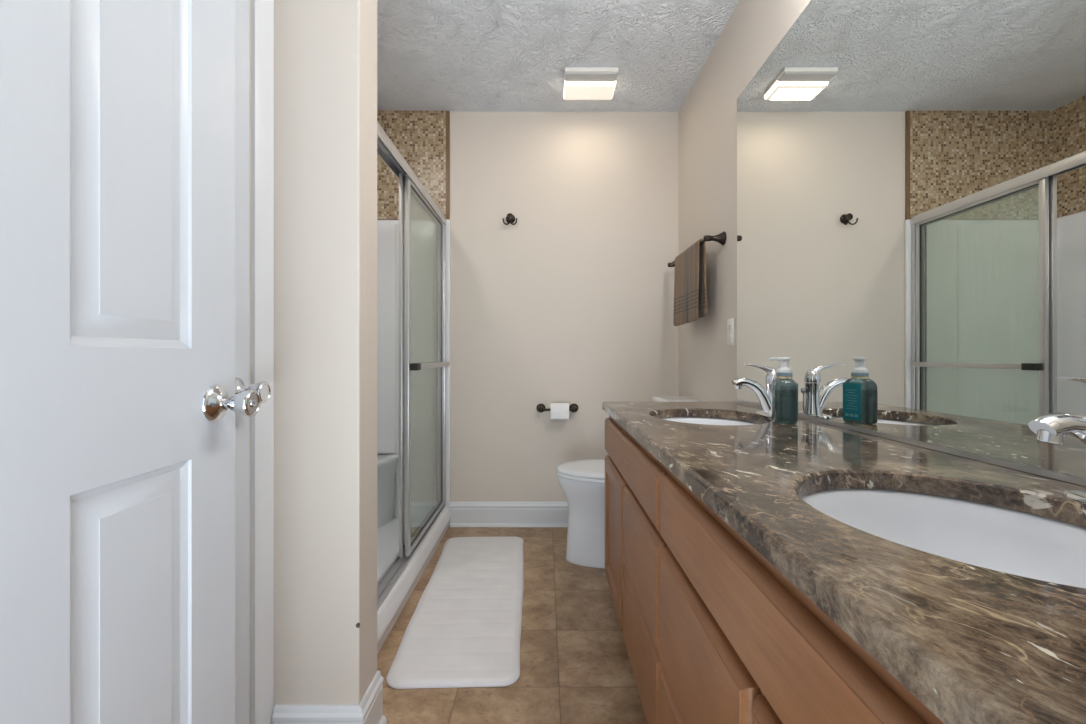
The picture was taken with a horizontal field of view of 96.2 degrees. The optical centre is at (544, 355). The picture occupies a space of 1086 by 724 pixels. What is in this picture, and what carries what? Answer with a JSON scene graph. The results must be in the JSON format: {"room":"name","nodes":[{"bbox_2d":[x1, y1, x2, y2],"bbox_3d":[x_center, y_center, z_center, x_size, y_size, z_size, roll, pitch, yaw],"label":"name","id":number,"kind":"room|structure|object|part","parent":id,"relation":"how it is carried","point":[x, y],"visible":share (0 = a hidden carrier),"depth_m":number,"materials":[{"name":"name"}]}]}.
{"room":"bathroom","nodes":[
{"label":"bathroom","id":0,"kind":"room"},
{"bbox_2d":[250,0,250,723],"bbox_3d":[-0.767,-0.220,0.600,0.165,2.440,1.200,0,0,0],"label":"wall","id":1,"kind":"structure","parent":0,"point":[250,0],"depth_m":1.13,"materials":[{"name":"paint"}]},
{"bbox_2d":[235,0,270,723],"bbox_3d":[-0.667,-0.027,0.815,0.103,2.030,0.624,0,0,0],"label":"door","id":2,"kind":"structure","parent":1,"relation":"in","point":[242,7],"depth_m":1.10,"materials":[{"name":"white paint"}]},
{"bbox_3d":[-0.643,0.080,1.073,0.056,0.048,0.048,0,0,0],"label":"knob handle","id":3,"kind":"part","parent":2,"relation":"part of","materials":[{"name":"silver metal"}]},
{"bbox_2d":[251,0,273,723],"bbox_3d":[-0.676,-0.058,0.816,0.018,2.115,0.769,0,0,0],"label":"trim","id":4,"kind":"structure","parent":1,"relation":"attached to","point":[262,11],"depth_m":1.16,"materials":[{"name":"white paint"}]},
{"bbox_2d":[274,0,376,705],"bbox_3d":[-0.999,-0.220,1.267,1.082,2.440,0.134,0,0,0],"label":"wall partition","id":5,"kind":"structure","parent":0,"point":[325,51],"depth_m":1.20,"materials":[{"name":"paint"}]},
{"bbox_2d":[272,671,386,723],"bbox_3d":[-0.548,0.929,1.252,0.232,0.141,0.156,0,0,0],"label":"baseboard","id":6,"kind":"structure","parent":5,"relation":"attached to","point":[369,710],"depth_m":1.19,"materials":[{"name":"white paint"}]},
{"bbox_2d":[377,526,646,723],"bbox_3d":[-0.320,1.050,1.345,2.460,0.100,3.290,0,0,0],"label":"floor","id":7,"kind":"structure","parent":0,"point":[575,665],"depth_m":1.61,"materials":[{"name":"tile"}]},
{"bbox_2d":[377,219,450,654],"bbox_3d":[-0.982,0.099,2.103,0.861,1.798,1.535,0,0,0],"label":"shower surround","id":8,"kind":"object","parent":7,"relation":"on","point":[422,231],"visible":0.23,"depth_m":2.85,"materials":[{"name":"white plastic"}]},
{"bbox_3d":[-1.121,0.759,2.634,0.545,0.378,0.420,0,0,0],"label":"corner seat","id":9,"kind":"part","parent":8,"relation":"part of","materials":[{"name":"white plastic"}]},
{"bbox_2d":[386,536,523,688],"bbox_3d":[-0.303,0.991,2.068,0.423,0.015,1.205,0,0,-2],"label":"bath mat","id":10,"kind":"object","parent":7,"relation":"on","point":[464,629],"visible":1,"depth_m":1.79,"materials":[{"name":"white fabric"}]},
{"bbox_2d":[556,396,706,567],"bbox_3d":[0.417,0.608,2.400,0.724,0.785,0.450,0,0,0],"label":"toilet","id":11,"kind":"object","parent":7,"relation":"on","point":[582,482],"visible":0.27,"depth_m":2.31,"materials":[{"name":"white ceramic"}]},
{"bbox_3d":[0.302,0.572,2.400,0.495,0.016,0.374,0,0,0],"label":"seat","id":12,"kind":"part","parent":11,"relation":"part of","materials":[{"name":"white ceramic"}]},
{"bbox_3d":[0.304,0.551,2.400,0.496,0.020,0.372,0,0,0],"label":"lid","id":13,"kind":"part","parent":11,"relation":"part of","materials":[{"name":"white ceramic"}]},
{"bbox_3d":[0.381,0.791,2.400,0.642,0.418,0.362,0,0,0],"label":"bowl","id":14,"kind":"part","parent":11,"relation":"part of","materials":[{"name":"white ceramic"}]},
{"bbox_3d":[0.675,0.231,2.400,0.208,0.032,0.450,0,0,0],"label":"tank lid","id":15,"kind":"part","parent":11,"relation":"part of","materials":[{"name":"white ceramic"}]},
{"bbox_2d":[605,415,944,723],"bbox_3d":[0.513,0.610,1.067,0.542,0.781,1.835,0,0,0],"label":"vanity cabinet","id":16,"kind":"object","parent":7,"relation":"on","point":[714,633],"visible":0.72,"depth_m":0.71,"materials":[{"name":"brown wood"}]},
{"bbox_3d":[0.252,0.641,1.757,0.020,0.477,0.454,0,0,0],"label":"door","id":17,"kind":"part","parent":16,"relation":"part of","materials":[{"name":"brown wood"}]},
{"bbox_3d":[0.252,0.767,1.280,0.020,0.225,0.473,0,0,0],"label":"drawer","id":18,"kind":"part","parent":16,"relation":"part of","materials":[{"name":"brown wood"}]},
{"bbox_3d":[0.252,0.525,1.280,0.020,0.245,0.473,0,0,0],"label":"drawer","id":19,"kind":"part","parent":16,"relation":"part of","materials":[{"name":"brown wood"}]},
{"bbox_3d":[0.252,0.767,0.811,0.020,0.225,0.439,0,0,0],"label":"drawer","id":20,"kind":"part","parent":16,"relation":"part of","materials":[{"name":"brown wood"}]},
{"bbox_3d":[0.252,0.525,0.811,0.020,0.245,0.439,0,0,0],"label":"drawer","id":21,"kind":"part","parent":16,"relation":"part of","materials":[{"name":"brown wood"}]},
{"bbox_3d":[0.252,0.641,0.365,0.020,0.477,0.429,0,0,0],"label":"door","id":22,"kind":"part","parent":16,"relation":"part of","materials":[{"name":"brown wood"}]},
{"bbox_2d":[602,402,1085,723],"bbox_3d":[0.511,0.203,1.073,0.549,0.030,1.879,0,0,0],"label":"countertop","id":23,"kind":"structure","parent":16,"relation":"on","point":[974,644],"depth_m":0.45,"materials":[{"name":"brown stone"}]},
{"bbox_2d":[660,417,756,424],"bbox_3d":[0.512,0.300,1.535,0.396,0.162,0.479,0,0,0],"label":"sink","id":24,"kind":"object","parent":23,"relation":"in","point":[695,420],"visible":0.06,"depth_m":1.73,"materials":[{"name":"white ceramic"}]},
{"bbox_2d":[732,364,775,417],"bbox_3d":[0.685,0.106,1.550,0.157,0.164,0.140,0,0,29],"label":"faucet","id":25,"kind":"object","parent":23,"relation":"on","point":[764,395],"visible":0.73,"depth_m":1.52,"materials":[{"name":"silver metal"}]},
{"bbox_3d":[0.661,0.126,1.535,0.139,0.116,0.040,0,0,0],"label":"spout","id":26,"kind":"part","parent":25,"relation":"part of","materials":[{"name":"silver metal"}]},
{"bbox_3d":[0.683,0.053,1.535,0.117,0.058,0.047,0,0,0],"label":"lever","id":27,"kind":"part","parent":25,"relation":"part of","materials":[{"name":"silver metal"}]},
{"bbox_3d":[0.712,0.184,1.535,0.054,0.008,0.154,0,0,0],"label":"deck plate","id":28,"kind":"part","parent":25,"relation":"part of","materials":[{"name":"silver metal"}]},
{"bbox_2d":[770,357,797,423],"bbox_3d":[0.671,0.096,1.373,0.065,0.185,0.074,0,0,16],"label":"soap bottle","id":29,"kind":"object","parent":23,"relation":"on","point":[784,388],"visible":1,"depth_m":1.34,"materials":[{"name":"teal plastic"}]},
{"bbox_2d":[802,488,1085,587],"bbox_3d":[0.512,0.300,0.590,0.396,0.162,0.479,0,0,0],"label":"sink","id":30,"kind":"object","parent":23,"relation":"in","point":[1006,540],"visible":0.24,"depth_m":0.73,"materials":[{"name":"white ceramic"}]},
{"bbox_2d":[1028,376,1085,503],"bbox_3d":[0.685,0.106,0.600,0.157,0.164,0.140,0,0,29],"label":"faucet","id":31,"kind":"object","parent":23,"relation":"on","point":[1054,427],"visible":1,"depth_m":0.58,"materials":[{"name":"silver metal"}]},
{"bbox_3d":[0.661,0.126,0.585,0.139,0.116,0.040,0,0,0],"label":"spout","id":32,"kind":"part","parent":31,"relation":"part of","materials":[{"name":"silver metal"}]},
{"bbox_3d":[0.683,0.053,0.585,0.117,0.058,0.047,0,0,0],"label":"lever","id":33,"kind":"part","parent":31,"relation":"part of","materials":[{"name":"silver metal"}]},
{"bbox_3d":[0.712,0.184,0.585,0.054,0.008,0.154,0,0,0],"label":"deck plate","id":34,"kind":"part","parent":31,"relation":"part of","materials":[{"name":"silver metal"}]},
{"bbox_2d":[377,111,678,501],"bbox_3d":[-0.320,-0.220,2.924,2.460,2.440,0.132,0,0,0],"label":"wall","id":35,"kind":"structure","parent":0,"point":[572,301],"depth_m":2.87,"materials":[{"name":"paint"}]},
{"bbox_2d":[377,122,445,610],"bbox_3d":[-0.608,0.033,2.102,0.064,1.690,1.484,0,0,0],"label":"shower door frame","id":36,"kind":"object","parent":35,"relation":"attached to","point":[386,149],"visible":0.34,"depth_m":2.08,"materials":[{"name":"metal"}]},
{"bbox_2d":[399,173,439,556],"bbox_3d":[-0.617,0.039,2.445,0.017,1.642,0.734,0,0,0],"label":"sliding shower door","id":37,"kind":"structure","parent":36,"relation":"attached to","point":[401,176],"depth_m":2.09,"materials":[{"name":"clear glass"}]},
{"bbox_3d":[-0.617,-0.767,2.448,0.016,0.030,0.679,0,0,0],"label":"rail","id":38,"kind":"part","parent":37,"relation":"part of","materials":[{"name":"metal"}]},
{"bbox_3d":[-0.617,0.848,2.448,0.016,0.024,0.679,0,0,0],"label":"rail","id":39,"kind":"part","parent":37,"relation":"part of","materials":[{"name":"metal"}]},
{"bbox_2d":[405,174,449,555],"bbox_3d":[-0.575,0.039,2.453,0.052,1.642,0.730,0,0,0],"label":"sliding shower door","id":40,"kind":"structure","parent":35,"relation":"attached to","point":[409,546],"depth_m":2.10,"materials":[{"name":"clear glass"}]},
{"bbox_3d":[-0.566,0.047,2.128,0.034,0.032,0.064,0,0,0],"label":"rail","id":41,"kind":"part","parent":40,"relation":"part of","materials":[{"name":"black metal"}]},
{"bbox_3d":[-0.592,-0.767,2.456,0.016,0.030,0.675,0,0,0],"label":"rail","id":42,"kind":"part","parent":40,"relation":"part of","materials":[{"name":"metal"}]},
{"bbox_3d":[-0.592,0.848,2.456,0.016,0.024,0.675,0,0,0],"label":"rail","id":43,"kind":"part","parent":40,"relation":"part of","materials":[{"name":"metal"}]},
{"bbox_2d":[446,111,449,219],"bbox_3d":[-0.572,-1.121,2.863,0.022,0.638,0.014,0,0,0],"label":"trim","id":44,"kind":"structure","parent":35,"relation":"attached to","point":[447,112],"depth_m":2.86,"materials":[{"name":"brown tile"}]},
{"bbox_2d":[450,502,568,526],"bbox_3d":[0.115,0.929,2.857,1.342,0.141,0.026,0,0,0],"label":"baseboard","id":45,"kind":"structure","parent":35,"relation":"attached to","point":[463,514],"depth_m":2.85,"materials":[{"name":"white paint"}]},
{"bbox_2d":[502,213,516,224],"bbox_3d":[-0.203,-0.797,2.838,0.086,0.074,0.064,0,0,0],"label":"robe hook","id":46,"kind":"object","parent":35,"relation":"attached to","point":[510,218],"visible":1,"depth_m":2.82,"materials":[{"name":"brown metal"}]},
{"bbox_2d":[536,403,577,412],"bbox_3d":[0.073,0.306,2.830,0.248,0.054,0.079,0,0,0],"label":"toilet paper holder","id":47,"kind":"object","parent":35,"relation":"attached to","point":[540,407],"visible":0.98,"depth_m":2.80,"materials":[{"name":"brown metal"}]},
{"bbox_3d":[-0.024,0.306,2.830,0.054,0.054,0.079,0,0,0],"label":"post","id":48,"kind":"part","parent":47,"relation":"part of","materials":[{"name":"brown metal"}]},
{"bbox_2d":[550,403,568,419],"bbox_3d":[0.084,0.321,2.804,0.105,0.100,0.102,0,0,0],"label":"toilet paper roll","id":49,"kind":"object","parent":47,"relation":"on","point":[559,411],"visible":1,"depth_m":2.76,"materials":[{"name":"white paper"}]},
{"bbox_3d":[0.170,0.306,2.830,0.054,0.054,0.079,0,0,0],"label":"post","id":50,"kind":"part","parent":47,"relation":"part of","materials":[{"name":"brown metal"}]},
{"bbox_2d":[377,0,738,111],"bbox_3d":[-0.320,-1.490,1.485,2.460,0.100,3.010,0,0,0],"label":"ceiling","id":51,"kind":"structure","parent":0,"point":[433,55],"depth_m":2.30,"materials":[{"name":"white paint"}]},
{"bbox_2d":[563,67,618,99],"bbox_3d":[0.234,-1.414,2.540,0.267,0.050,0.230,0,0,0],"label":"ceiling fan light","id":52,"kind":"object","parent":51,"relation":"attached to","point":[580,83],"visible":1,"depth_m":2.51,"materials":[{"name":"white plastic"}]},
{"bbox_2d":[565,72,617,80],"bbox_3d":[0.234,-1.413,2.465,0.261,0.010,0.076,0,0,0],"label":"vent grille","id":53,"kind":"object","parent":52,"relation":"attached to","point":[569,76],"depth_m":2.45,"materials":[{"name":"white plastic"}]},
{"bbox_2d":[679,0,810,401],"bbox_3d":[0.849,-0.220,1.435,0.123,2.440,2.870,0,0,0],"label":"wall","id":54,"kind":"structure","parent":0,"point":[754,29],"depth_m":2.21,"materials":[{"name":"paint"}]},
{"bbox_2d":[668,231,725,266],"bbox_3d":[0.742,-0.517,2.451,0.090,0.060,0.682,0,0,0],"label":"towel bar","id":55,"kind":"object","parent":54,"relation":"attached to","point":[720,238],"visible":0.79,"depth_m":2.13,"materials":[{"name":"brown metal"}]},
{"bbox_3d":[0.713,-0.517,2.451,0.017,0.017,0.652,0,0,0],"label":"rod","id":56,"kind":"part","parent":55,"relation":"part of","materials":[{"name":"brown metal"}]},
{"bbox_2d":[673,239,707,325],"bbox_3d":[0.712,-0.346,2.412,0.054,0.377,0.408,0,0,0],"label":"hand towel","id":57,"kind":"object","parent":55,"relation":"hanging from","point":[690,286],"visible":0.98,"depth_m":2.32,"materials":[{"name":"brown fabric"}]},
{"bbox_3d":[0.742,-0.517,2.140,0.090,0.060,0.060,0,0,0],"label":"post","id":58,"kind":"part","parent":55,"relation":"part of","materials":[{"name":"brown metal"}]},
{"bbox_2d":[727,318,733,345],"bbox_3d":[0.783,-0.100,2.055,0.008,0.116,0.068,0,0,0],"label":"wall outlet","id":59,"kind":"object","parent":54,"relation":"attached to","point":[730,322],"visible":1,"depth_m":2.05,"materials":[{"name":"white plastic"}]},
{"bbox_2d":[736,0,1085,485],"bbox_3d":[0.781,-0.429,1.065,0.010,1.232,1.830,0,0,0],"label":"mirror","id":60,"kind":"object","parent":54,"relation":"attached to","point":[911,174],"visible":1,"depth_m":1.00,"materials":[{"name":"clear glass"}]},
{"bbox_3d":[0.030,-0.220,0.073,1.760,2.440,0.115,0,0,0],"label":"wall","id":61,"kind":"structure","parent":0,"visible":0},
{"bbox_2d":[0,0,260,723],"bbox_3d":[-0.553,-0.027,0.525,0.104,2.030,0.781,0,0,-2],"label":"door","id":62,"kind":"structure","parent":61,"relation":"in","point":[119,403],"depth_m":0.66,"materials":[{"name":"white paint"}]},
{"bbox_3d":[-0.539,0.083,0.854,0.056,0.048,0.048,0,0,-2],"label":"knob handle","id":63,"kind":"part","parent":62,"relation":"part of","materials":[{"name":"silver metal"}]}
]}

